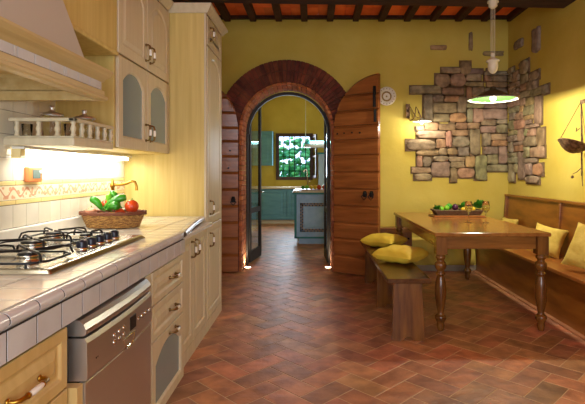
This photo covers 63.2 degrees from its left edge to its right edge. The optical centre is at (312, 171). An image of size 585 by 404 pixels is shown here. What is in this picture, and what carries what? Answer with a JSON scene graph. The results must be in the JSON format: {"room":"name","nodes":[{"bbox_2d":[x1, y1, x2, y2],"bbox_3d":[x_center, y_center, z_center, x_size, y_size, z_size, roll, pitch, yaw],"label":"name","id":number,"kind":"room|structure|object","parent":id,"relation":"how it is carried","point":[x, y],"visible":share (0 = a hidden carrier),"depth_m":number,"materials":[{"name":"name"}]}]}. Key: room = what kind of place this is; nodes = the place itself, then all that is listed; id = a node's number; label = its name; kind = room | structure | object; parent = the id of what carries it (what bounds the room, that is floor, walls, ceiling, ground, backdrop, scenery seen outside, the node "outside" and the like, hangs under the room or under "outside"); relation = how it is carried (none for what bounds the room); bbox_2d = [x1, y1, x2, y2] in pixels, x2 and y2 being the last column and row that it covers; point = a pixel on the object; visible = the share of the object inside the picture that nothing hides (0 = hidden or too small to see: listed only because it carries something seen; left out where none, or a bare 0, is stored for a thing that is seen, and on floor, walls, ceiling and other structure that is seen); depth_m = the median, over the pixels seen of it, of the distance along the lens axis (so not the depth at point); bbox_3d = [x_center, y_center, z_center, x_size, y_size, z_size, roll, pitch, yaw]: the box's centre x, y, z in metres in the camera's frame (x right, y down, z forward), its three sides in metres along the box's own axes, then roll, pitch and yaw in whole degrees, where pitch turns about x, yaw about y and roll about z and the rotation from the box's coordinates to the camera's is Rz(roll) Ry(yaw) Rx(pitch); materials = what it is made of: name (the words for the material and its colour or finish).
{"room":"kitchen","nodes":[
{"label":"kitchen","id":0,"kind":"room"},
{"bbox_2d":[245,94,330,208],"bbox_3d":[0.600,-0.370,9.595,4.800,3.300,6.009,0,0,0],"label":"wall","id":1,"kind":"structure","parent":0,"point":[282,114],"depth_m":12.30,"materials":[{"name":"yellow paint"}]},
{"bbox_2d":[261,131,273,165],"bbox_3d":[-1.284,-0.598,12.121,0.531,0.868,0.338,0,0,0],"label":"upper cabinet","id":2,"kind":"object","parent":1,"relation":"attached to","point":[267,137],"visible":0.63,"depth_m":11.95,"materials":[{"name":"teal paint"}]},
{"bbox_2d":[276,133,316,179],"bbox_3d":[-0.424,-0.395,12.130,1.064,1.200,0.661,0,0,0],"label":"window","id":3,"kind":"structure","parent":1,"relation":"in","point":[313,151],"depth_m":12.24,"materials":[{"name":"brown wood"}]},
{"bbox_2d":[159,2,515,14],"bbox_3d":[0.065,-2.050,2.130,4.930,0.070,8.060,0,0,0],"label":"ceiling","id":4,"kind":"structure","parent":0,"point":[233,8],"depth_m":5.89,"materials":[{"name":"ceramic"}]},
{"bbox_2d":[214,3,230,21],"bbox_3d":[-1.096,-1.971,4.649,0.081,0.086,2.898,0,0,0],"label":"ceiling beam","id":5,"kind":"structure","parent":4,"relation":"attached to","point":[222,9],"depth_m":5.75,"materials":[{"name":"brown wood"}]},
{"bbox_2d":[243,3,255,21],"bbox_3d":[-0.767,-1.971,4.649,0.084,0.086,2.898,0,0,0],"label":"ceiling beam","id":6,"kind":"structure","parent":4,"relation":"attached to","point":[249,8],"depth_m":5.74,"materials":[{"name":"brown wood"}]},
{"bbox_2d":[271,4,281,21],"bbox_3d":[-0.438,-1.971,4.649,0.084,0.086,2.898,0,0,0],"label":"ceiling beam","id":7,"kind":"structure","parent":4,"relation":"attached to","point":[276,8],"depth_m":5.78,"materials":[{"name":"brown wood"}]},
{"bbox_2d":[300,4,307,21],"bbox_3d":[-0.110,-1.971,4.649,0.083,0.086,2.898,0,0,0],"label":"ceiling beam","id":8,"kind":"structure","parent":4,"relation":"attached to","point":[303,7],"depth_m":5.78,"materials":[{"name":"brown wood"}]},
{"bbox_2d":[327,5,334,21],"bbox_3d":[0.219,-1.971,4.649,0.083,0.086,2.898,0,0,0],"label":"ceiling beam","id":9,"kind":"structure","parent":4,"relation":"attached to","point":[331,8],"depth_m":5.78,"materials":[{"name":"brown wood"}]},
{"bbox_2d":[353,5,362,21],"bbox_3d":[0.548,-1.971,4.649,0.076,0.086,2.898,0,0,0],"label":"ceiling beam","id":10,"kind":"structure","parent":4,"relation":"attached to","point":[358,8],"depth_m":5.78,"materials":[{"name":"brown wood"}]},
{"bbox_2d":[378,5,391,21],"bbox_3d":[0.877,-1.971,4.649,0.085,0.086,2.898,0,0,0],"label":"ceiling beam","id":11,"kind":"structure","parent":4,"relation":"attached to","point":[385,9],"depth_m":5.78,"materials":[{"name":"brown wood"}]},
{"bbox_2d":[404,6,419,21],"bbox_3d":[1.205,-1.971,4.649,0.087,0.086,2.898,0,0,0],"label":"ceiling beam","id":12,"kind":"structure","parent":4,"relation":"attached to","point":[410,12],"depth_m":5.82,"materials":[{"name":"brown wood"}]},
{"bbox_2d":[430,6,446,21],"bbox_3d":[1.534,-1.971,4.649,0.073,0.086,2.898,0,0,0],"label":"ceiling beam","id":13,"kind":"structure","parent":4,"relation":"attached to","point":[438,10],"depth_m":5.82,"materials":[{"name":"brown wood"}]},
{"bbox_2d":[455,6,474,21],"bbox_3d":[1.863,-1.971,4.649,0.087,0.086,2.898,0,0,0],"label":"ceiling beam","id":14,"kind":"structure","parent":4,"relation":"attached to","point":[463,12],"depth_m":5.82,"materials":[{"name":"brown wood"}]},
{"bbox_2d":[481,7,502,21],"bbox_3d":[2.192,-1.971,4.649,0.079,0.086,2.898,0,0,0],"label":"ceiling beam","id":15,"kind":"structure","parent":4,"relation":"attached to","point":[488,13],"depth_m":5.86,"materials":[{"name":"brown wood"}]},
{"bbox_2d":[507,7,527,21],"bbox_3d":[2.520,-1.971,4.649,0.073,0.086,2.898,0,0,0],"label":"ceiling beam","id":16,"kind":"structure","parent":4,"relation":"attached to","point":[513,14],"depth_m":5.86,"materials":[{"name":"brown wood"}]},
{"bbox_2d":[211,20,507,264],"bbox_3d":[0.065,-0.383,6.370,4.950,3.325,0.420,0,0,0],"label":"wall","id":17,"kind":"structure","parent":0,"point":[349,51],"depth_m":6.16,"materials":[{"name":"yellow paint"}]},
{"bbox_2d":[248,105,263,262],"bbox_3d":[-0.819,0.110,6.891,0.093,2.300,0.597,0,0,9],"label":"door","id":18,"kind":"structure","parent":17,"relation":"in","point":[254,138],"depth_m":6.87,"materials":[{"name":"brown metal"}]},
{"bbox_2d":[226,60,345,271],"bbox_3d":[-0.338,-0.080,6.121,1.800,2.720,0.078,0,0,0],"label":"brick arch","id":19,"kind":"object","parent":17,"relation":"attached to","point":[313,77],"visible":0.45,"depth_m":6.09,"materials":[{"name":"brown brick"}]},
{"bbox_2d":[222,91,237,271],"bbox_3d":[-1.254,0.037,5.979,0.613,2.445,0.102,0,0,-9],"label":"door","id":20,"kind":"structure","parent":19,"relation":"attached to","point":[229,118],"depth_m":6.00,"materials":[{"name":"brown wood"}]},
{"bbox_2d":[334,73,379,275],"bbox_3d":[0.528,0.037,5.853,0.613,2.445,0.102,0,0,34],"label":"door","id":21,"kind":"structure","parent":19,"relation":"attached to","point":[357,118],"depth_m":5.83,"materials":[{"name":"brown wood"}]},
{"bbox_2d":[239,82,333,271],"bbox_3d":[-0.338,0.063,6.320,1.224,2.429,0.454,0,0,0],"label":"lining","id":22,"kind":"object","parent":17,"relation":"attached to","point":[290,86],"visible":1,"depth_m":6.16,"materials":[{"name":"orange brick"}]},
{"bbox_2d":[246,92,329,265],"bbox_3d":[-0.338,0.092,6.525,1.150,2.375,0.070,0,0,0],"label":"door frame","id":23,"kind":"structure","parent":17,"relation":"attached to","point":[271,97],"depth_m":6.49,"materials":[{"name":"brown metal"}]},
{"bbox_2d":[324,112,329,262],"bbox_3d":[0.215,0.110,6.890,0.099,2.300,0.582,0,0,0],"label":"door","id":24,"kind":"structure","parent":17,"relation":"in","point":[326,136],"depth_m":6.90,"materials":[{"name":"brown metal"}]},
{"bbox_2d":[207,15,506,19],"bbox_3d":[0.115,-1.994,6.130,4.830,0.039,0.060,0,0,0],"label":"trim","id":25,"kind":"structure","parent":17,"relation":"attached to","point":[233,17],"depth_m":6.10,"materials":[{"name":"brown wood"}]},
{"bbox_2d":[380,87,395,105],"bbox_3d":[0.952,-0.978,6.139,0.244,0.244,0.032,0,0,0],"label":"wall plate","id":26,"kind":"object","parent":17,"relation":"attached to","point":[387,94],"visible":0.91,"depth_m":6.13,"materials":[{"name":"beige ceramic"}]},
{"bbox_2d":[406,104,431,123],"bbox_3d":[1.331,-0.740,5.992,0.328,0.267,0.244,0,0,17],"label":"wall sconce","id":27,"kind":"object","parent":17,"relation":"attached to","point":[421,120],"visible":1,"depth_m":6.00,"materials":[{"name":"metal"}]},
{"bbox_2d":[412,237,474,264],"bbox_3d":[1.673,1.024,6.077,0.805,0.360,0.135,0,0,0],"label":"plaster","id":28,"kind":"object","parent":17,"relation":"attached to","point":[454,256],"visible":0.43,"depth_m":6.08,"materials":[{"name":"yellow paint"}]},
{"bbox_2d":[416,265,475,270],"bbox_3d":[2.330,1.242,3.167,0.896,0.075,6.288,0,0,-11],"label":"baseboard","id":29,"kind":"structure","parent":17,"relation":"attached to","point":[422,267],"depth_m":6.14,"materials":[{"name":"brown"}]},
{"bbox_2d":[405,60,507,182],"bbox_3d":[1.859,-0.650,6.126,1.332,1.589,0.068,0,0,0],"label":"cladding","id":30,"kind":"object","parent":17,"relation":"attached to","point":[449,146],"visible":0.94,"depth_m":6.12,"materials":[{"name":"brown stone"}]},
{"bbox_2d":[430,32,503,55],"bbox_3d":[1.994,-1.658,6.141,0.957,0.315,0.037,0,0,0],"label":"stone wall","id":31,"kind":"structure","parent":17,"relation":"attached to","point":[485,53],"depth_m":6.13,"materials":[{"name":"brown stone"}]},
{"bbox_2d":[166,224,584,403],"bbox_3d":[0.300,1.310,5.384,5.800,0.060,14.568,0,0,0],"label":"floor","id":32,"kind":"structure","parent":0,"point":[289,328],"depth_m":3.52,"materials":[{"name":"tile"}]},
{"bbox_2d":[0,327,66,403],"bbox_3d":[-1.106,0.877,1.042,0.768,0.805,0.885,0,0,0],"label":"base cabinet","id":33,"kind":"object","parent":32,"relation":"on","point":[38,375],"visible":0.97,"depth_m":1.32,"materials":[{"name":"brown wood"}]},
{"bbox_2d":[0,207,204,365],"bbox_3d":[-1.119,0.375,2.123,0.748,0.194,3.245,0,0,0],"label":"countertop","id":34,"kind":"structure","parent":33,"relation":"on","point":[33,308],"depth_m":1.62,"materials":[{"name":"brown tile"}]},
{"bbox_2d":[0,227,144,274],"bbox_3d":[-1.155,0.315,2.067,0.534,0.067,0.913,0,0,0],"label":"gas hob","id":35,"kind":"object","parent":34,"relation":"in","point":[53,252],"visible":1,"depth_m":1.98,"materials":[{"name":"silver metal"}]},
{"bbox_2d":[79,209,146,228],"bbox_3d":[-1.262,0.294,3.000,0.416,0.104,0.282,0,0,0],"label":"wicker basket","id":36,"kind":"object","parent":34,"relation":"on","point":[100,219],"visible":0.91,"depth_m":2.90,"materials":[{"name":"brown wicker"}]},
{"bbox_2d":[85,206,96,212],"bbox_3d":[-1.392,0.239,2.980,0.070,0.057,0.070,0,0,0],"label":"garlic bulb","id":37,"kind":"object","parent":36,"relation":"in","point":[89,210],"visible":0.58,"depth_m":2.96,"materials":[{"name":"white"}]},
{"bbox_2d":[89,196,105,210],"bbox_3d":[-1.336,0.198,2.944,0.092,0.098,0.047,0,0,0],"label":"pepper","id":38,"kind":"object","parent":36,"relation":"in","point":[93,199],"visible":1,"depth_m":2.93,"materials":[{"name":"green plant"}]},
{"bbox_2d":[106,193,111,211],"bbox_3d":[-1.288,0.194,2.999,0.036,0.118,0.043,0,0,0],"label":"pepper","id":39,"kind":"object","parent":36,"relation":"in","point":[108,196],"visible":0.52,"depth_m":2.98,"materials":[{"name":"green food"}]},
{"bbox_2d":[104,201,120,210],"bbox_3d":[-1.238,0.210,2.918,0.108,0.058,0.057,0,0,0],"label":"pepper","id":40,"kind":"object","parent":36,"relation":"in","point":[115,205],"visible":1,"depth_m":2.90,"materials":[{"name":"green plant"}]},
{"bbox_2d":[102,194,126,208],"bbox_3d":[-1.244,0.185,2.962,0.152,0.089,0.050,0,0,-14],"label":"pepper","id":41,"kind":"object","parent":36,"relation":"in","point":[119,198],"visible":0.8,"depth_m":2.95,"materials":[{"name":"green plant"}]},
{"bbox_2d":[109,190,121,207],"bbox_3d":[-1.256,0.173,3.032,0.087,0.111,0.046,0,0,0],"label":"pepper","id":42,"kind":"object","parent":36,"relation":"in","point":[113,193],"visible":0.48,"depth_m":3.02,"materials":[{"name":"green plant"}]},
{"bbox_2d":[115,206,124,212],"bbox_3d":[-1.212,0.249,2.980,0.060,0.069,0.060,0,0,0],"label":"tomato","id":43,"kind":"object","parent":36,"relation":"in","point":[120,209],"visible":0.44,"depth_m":2.96,"materials":[{"name":"red plant"}]},
{"bbox_2d":[125,198,138,211],"bbox_3d":[-1.137,0.209,2.980,0.084,0.092,0.084,0,0,0],"label":"tomato","id":44,"kind":"object","parent":36,"relation":"in","point":[131,205],"visible":0.89,"depth_m":2.95,"materials":[{"name":"red plant"}]},
{"bbox_2d":[110,179,137,190],"bbox_3d":[-1.317,0.198,3.250,0.255,0.305,0.079,0,0,0],"label":"tap","id":45,"kind":"object","parent":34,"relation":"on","point":[112,184],"visible":0.48,"depth_m":3.24,"materials":[{"name":"gold metal"}]},
{"bbox_2d":[64,278,151,403],"bbox_3d":[-1.080,0.877,1.827,0.740,0.806,0.663,0,0,0],"label":"dishwasher","id":46,"kind":"object","parent":32,"relation":"on","point":[109,345],"visible":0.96,"depth_m":1.73,"materials":[{"name":"silver metal"}]},
{"bbox_2d":[143,254,183,403],"bbox_3d":[-1.106,0.877,2.493,0.768,0.805,0.645,0,0,0],"label":"base cabinet","id":47,"kind":"object","parent":32,"relation":"on","point":[167,286],"visible":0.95,"depth_m":2.50,"materials":[{"name":"beige wood"}]},
{"bbox_2d":[124,3,227,333],"bbox_3d":[-1.145,-0.020,4.069,0.701,2.600,0.733,0,0,0],"label":"tall cabinet","id":48,"kind":"object","parent":32,"relation":"on","point":[187,180],"visible":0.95,"depth_m":3.75,"materials":[{"name":"brown wood"}]},
{"bbox_2d":[182,229,205,365],"bbox_3d":[-1.144,0.853,3.285,0.692,0.855,0.920,0,0,0],"label":"base cabinet","id":49,"kind":"object","parent":32,"relation":"on","point":[194,280],"visible":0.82,"depth_m":3.37,"materials":[{"name":"beige wood"}]},
{"bbox_2d":[185,222,211,238],"bbox_3d":[-0.896,0.408,3.322,0.208,0.027,0.845,0,0,0],"label":"countertop","id":50,"kind":"structure","parent":49,"relation":"on","point":[203,225],"depth_m":3.38,"materials":[{"name":"tile"}]},
{"bbox_2d":[261,189,293,223],"bbox_3d":[0.205,0.850,11.991,3.590,0.860,0.578,0,0,0],"label":"base cabinet","id":51,"kind":"object","parent":32,"relation":"on","point":[277,205],"visible":0.27,"depth_m":11.70,"materials":[{"name":"teal paint"}]},
{"bbox_2d":[261,186,330,188],"bbox_3d":[0.205,0.393,11.975,3.590,0.045,0.630,0,0,0],"label":"countertop","id":52,"kind":"structure","parent":51,"relation":"on","point":[262,187],"depth_m":11.66,"materials":[{"name":"beige"}]},
{"bbox_2d":[318,153,332,186],"bbox_3d":[0.444,-0.061,12.120,0.652,0.859,0.340,0,0,0],"label":"refrigerator","id":53,"kind":"object","parent":52,"relation":"on","point":[320,155],"visible":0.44,"depth_m":11.95,"materials":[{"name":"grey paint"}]},
{"bbox_2d":[292,189,330,243],"bbox_3d":[0.374,0.807,8.970,1.492,0.945,1.200,0,0,0],"label":"kitchen island","id":54,"kind":"object","parent":32,"relation":"on","point":[308,204],"visible":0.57,"depth_m":8.43,"materials":[{"name":"blue wood"}]},
{"bbox_2d":[292,189,323,192],"bbox_3d":[0.374,0.350,8.970,1.472,0.030,1.180,0,0,0],"label":"island countertop","id":55,"kind":"structure","parent":54,"relation":"on","point":[295,190],"depth_m":8.38,"materials":[{"name":"beige"}]},
{"bbox_2d":[360,239,430,340],"bbox_3d":[0.721,1.040,4.605,0.330,0.480,2.110,0,0,0],"label":"bench","id":56,"kind":"object","parent":32,"relation":"on","point":[399,285],"visible":0.83,"depth_m":3.59,"materials":[{"name":"brown wood"}]},
{"bbox_2d":[360,233,407,247],"bbox_3d":[0.765,0.732,5.100,0.390,0.137,0.390,0,0,38],"label":"cushion","id":57,"kind":"object","parent":56,"relation":"on","point":[382,240],"visible":0.83,"depth_m":4.99,"materials":[{"name":"yellow fabric"}]},
{"bbox_2d":[371,245,430,263],"bbox_3d":[0.785,0.732,4.240,0.390,0.138,0.390,0,0,40],"label":"cushion","id":58,"kind":"object","parent":56,"relation":"on","point":[403,254],"visible":1,"depth_m":4.13,"materials":[{"name":"yellow fabric"}]},
{"bbox_2d":[380,226,411,245],"bbox_3d":[1.028,0.993,6.065,0.475,0.575,0.186,0,0,0],"label":"base cabinet","id":59,"kind":"object","parent":32,"relation":"on","point":[407,234],"visible":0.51,"depth_m":6.00,"materials":[{"name":"brown wood"}]},
{"bbox_2d":[394,212,550,330],"bbox_3d":[1.440,0.883,4.769,0.930,0.793,1.961,0,0,0],"label":"dining table","id":60,"kind":"object","parent":32,"relation":"on","point":[445,233],"visible":0.81,"depth_m":3.82,"materials":[{"name":"brown wood"}]},
{"bbox_2d":[428,214,484,216],"bbox_3d":[1.580,0.478,5.230,0.560,0.016,0.260,0,0,0],"label":"serving board","id":61,"kind":"object","parent":60,"relation":"on","point":[432,215],"visible":0.66,"depth_m":5.13,"materials":[{"name":"brown wood"}]},
{"bbox_2d":[430,209,483,214],"bbox_3d":[1.578,0.441,5.230,0.531,0.057,0.235,0,0,0],"label":"woven tray","id":62,"kind":"object","parent":61,"relation":"on","point":[435,211],"visible":0.87,"depth_m":5.13,"materials":[{"name":"brown wicker"}]},
{"bbox_2d":[452,203,458,209],"bbox_3d":[1.550,0.378,5.180,0.072,0.085,0.072,0,0,0],"label":"onion","id":63,"kind":"object","parent":62,"relation":"on","point":[454,206],"visible":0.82,"depth_m":5.15,"materials":[{"name":"purple food"}]},
{"bbox_2d":[472,199,482,207],"bbox_3d":[1.828,0.346,5.228,0.186,0.108,0.174,0,0,-21],"label":"bunch","id":64,"kind":"object","parent":62,"relation":"on","point":[478,204],"visible":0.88,"depth_m":5.18,"materials":[{"name":"green plant"}]},
{"bbox_2d":[464,201,472,222],"bbox_3d":[1.490,0.384,4.550,0.076,0.205,0.076,0,0,0],"label":"wine glass","id":65,"kind":"object","parent":60,"relation":"on","point":[468,206],"visible":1,"depth_m":4.53,"materials":[{"name":"white"}]},
{"bbox_2d":[482,201,489,222],"bbox_3d":[1.655,0.384,4.550,0.076,0.205,0.076,0,0,0],"label":"wine glass","id":66,"kind":"object","parent":60,"relation":"on","point":[485,204],"visible":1,"depth_m":4.53,"materials":[{"name":"white"}]},
{"bbox_2d":[473,194,584,340],"bbox_3d":[2.292,0.781,4.361,0.465,0.998,3.522,0,0,0],"label":"settle","id":67,"kind":"object","parent":32,"relation":"on","point":[513,271],"visible":0.61,"depth_m":4.68,"materials":[{"name":"brown wood"}]},
{"bbox_2d":[501,217,518,224],"bbox_3d":[2.350,0.695,5.780,0.193,0.265,0.300,0,0,-10],"label":"cushion","id":68,"kind":"object","parent":67,"relation":"on","point":[515,221],"visible":0.16,"depth_m":5.69,"materials":[{"name":"yellow fabric"}]},
{"bbox_2d":[527,223,568,258],"bbox_3d":[2.310,0.675,4.680,0.190,0.322,0.352,0,0,-43],"label":"cushion","id":69,"kind":"object","parent":67,"relation":"on","point":[557,238],"visible":0.6,"depth_m":4.59,"materials":[{"name":"yellow fabric"}]},
{"bbox_2d":[561,222,584,268],"bbox_3d":[2.299,0.635,3.900,0.230,0.411,0.446,0,0,-32],"label":"cushion","id":70,"kind":"object","parent":67,"relation":"on","point":[575,255],"visible":1,"depth_m":3.95,"materials":[{"name":"yellow fabric"}]},
{"bbox_2d":[508,0,584,201],"bbox_3d":[2.605,-0.378,2.340,0.150,3.315,8.480,0,0,0],"label":"wall","id":71,"kind":"structure","parent":0,"point":[561,56],"depth_m":4.90,"materials":[{"name":"yellow paint"}]},
{"bbox_2d":[157,0,575,7],"bbox_3d":[0.119,-1.788,4.660,4.818,0.276,0.260,0,0,0],"label":"ceiling beam","id":72,"kind":"structure","parent":71,"relation":"attached to","point":[466,3],"depth_m":4.72,"materials":[{"name":"brown wood"}]},
{"bbox_2d":[467,0,519,103],"bbox_3d":[1.750,-1.179,4.620,0.480,0.972,0.480,0,0,0],"label":"pendant lamp","id":73,"kind":"object","parent":72,"relation":"hanging from","point":[492,95],"visible":1,"depth_m":4.60,"materials":[{"name":"beige ceramic"}]},
{"bbox_2d":[513,26,540,52],"bbox_3d":[2.511,-1.488,5.604,0.037,0.286,0.669,0,0,0],"label":"stone wall","id":74,"kind":"structure","parent":71,"relation":"attached to","point":[535,33],"depth_m":5.36,"materials":[{"name":"brown stone"}]},
{"bbox_2d":[506,57,549,184],"bbox_3d":[2.500,-0.598,5.586,0.061,1.480,1.052,0,0,0],"label":"cladding","id":75,"kind":"object","parent":71,"relation":"attached to","point":[526,139],"visible":0.99,"depth_m":5.54,"materials":[{"name":"brown stone"}]},
{"bbox_2d":[557,99,584,185],"bbox_3d":[2.370,-0.264,4.320,0.275,0.782,0.287,0,0,39],"label":"hanging scale","id":76,"kind":"object","parent":71,"relation":"hanging from","point":[569,145],"visible":1,"depth_m":4.28,"materials":[{"name":"metal"}]},
{"bbox_3d":[0.600,-2.050,9.595,4.800,0.060,6.009,0,0,0],"label":"ceiling","id":77,"kind":"structure","parent":0,"visible":0},
{"bbox_2d":[303,95,330,147],"bbox_3d":[0.326,-1.240,8.900,1.010,1.561,0.280,0,0,0],"label":"pendant lamp","id":78,"kind":"object","parent":77,"relation":"hanging from","point":[309,144],"visible":0.39,"depth_m":8.82,"materials":[{"name":"white metal"}]},
{"bbox_3d":[-1.950,-0.378,2.130,0.900,3.315,8.060,0,0,0],"label":"wall","id":79,"kind":"structure","parent":0,"visible":0},
{"bbox_2d":[0,0,112,100],"bbox_3d":[-1.222,-1.076,1.438,0.546,1.488,1.636,0,0,0],"label":"hood","id":80,"kind":"object","parent":79,"relation":"attached to","point":[42,58],"visible":1,"depth_m":1.85,"materials":[{"name":"grey paint"}]},
{"bbox_2d":[4,118,113,149],"bbox_3d":[-1.321,-0.195,2.510,0.349,0.135,0.460,0,0,0],"label":"shelf","id":81,"kind":"object","parent":79,"relation":"attached to","point":[72,142],"visible":1,"depth_m":2.29,"materials":[{"name":"beige wood"}]},
{"bbox_2d":[21,124,32,135],"bbox_3d":[-1.420,-0.207,2.360,0.052,0.062,0.051,0,0,0],"label":"drinking glass","id":82,"kind":"object","parent":81,"relation":"on","point":[27,129],"visible":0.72,"depth_m":2.34,"materials":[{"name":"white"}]},
{"bbox_2d":[40,106,63,135],"bbox_3d":[-1.330,-0.257,2.420,0.110,0.162,0.110,0,0,0],"label":"storage jar","id":83,"kind":"object","parent":81,"relation":"on","point":[47,127],"visible":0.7,"depth_m":2.38,"materials":[{"name":"clear glass"}]},
{"bbox_2d":[64,124,70,135],"bbox_3d":[-1.210,-0.207,2.360,0.052,0.062,0.051,0,0,0],"label":"drinking glass","id":84,"kind":"object","parent":81,"relation":"on","point":[67,131],"visible":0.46,"depth_m":2.34,"materials":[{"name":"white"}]},
{"bbox_2d":[73,110,95,138],"bbox_3d":[-1.225,-0.255,2.545,0.115,0.158,0.115,0,0,0],"label":"storage jar","id":85,"kind":"object","parent":81,"relation":"on","point":[84,116],"visible":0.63,"depth_m":2.51,"materials":[{"name":"clear glass"}]},
{"bbox_2d":[0,101,123,230],"bbox_3d":[-1.493,-0.410,2.166,0.014,1.520,3.168,0,0,0],"label":"backsplash","id":86,"kind":"structure","parent":79,"relation":"attached to","point":[66,188],"depth_m":2.63,"materials":[{"name":"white tile"}]},
{"bbox_2d":[24,167,42,181],"bbox_3d":[-1.470,0.013,2.505,0.031,0.079,0.130,0,0,0],"label":"electrical outlet","id":87,"kind":"object","parent":86,"relation":"attached to","point":[31,174],"visible":1,"depth_m":2.48,"materials":[{"name":"orange plastic"}]},
{"bbox_2d":[63,0,118,55],"bbox_3d":[-1.304,-1.069,1.970,0.372,0.802,1.539,0,0,0],"label":"upper cabinet","id":88,"kind":"object","parent":79,"relation":"attached to","point":[94,22],"visible":0.5,"depth_m":2.51,"materials":[{"name":"brown wood"}]},
{"bbox_2d":[56,55,168,153],"bbox_3d":[-1.289,-0.414,3.243,0.402,0.548,0.995,0,0,0],"label":"upper cabinet","id":89,"kind":"object","parent":79,"relation":"attached to","point":[137,105],"visible":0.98,"depth_m":2.97,"materials":[{"name":"brown wood"}]},
{"bbox_2d":[11,146,131,160],"bbox_3d":[-1.440,-0.098,3.002,0.060,0.055,1.395,0,0,0],"label":"light","id":90,"kind":"object","parent":89,"relation":"attached to","point":[16,151],"visible":1,"depth_m":2.67,"materials":[{"name":"white"}]},
{"bbox_2d":[117,0,173,82],"bbox_3d":[-1.286,-1.006,3.243,0.407,0.628,0.995,0,0,0],"label":"upper cabinet","id":91,"kind":"object","parent":79,"relation":"attached to","point":[142,25],"visible":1,"depth_m":3.20,"materials":[{"name":"brown wood"}]},
{"label":"outside","id":92,"kind":"structure","parent":0,"visible":0},
{"bbox_3d":[0.000,1.330,14.400,8.000,0.100,3.200,0,0,0],"label":"ground","id":93,"kind":"structure","parent":92,"visible":0},
{"bbox_2d":[279,137,309,176],"bbox_3d":[-0.293,-0.045,14.798,6.039,2.626,1.395,0,0,0],"label":"bush","id":94,"kind":"object","parent":93,"relation":"on","point":[297,140],"visible":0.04,"depth_m":14.53,"materials":[{"name":"green plant"}]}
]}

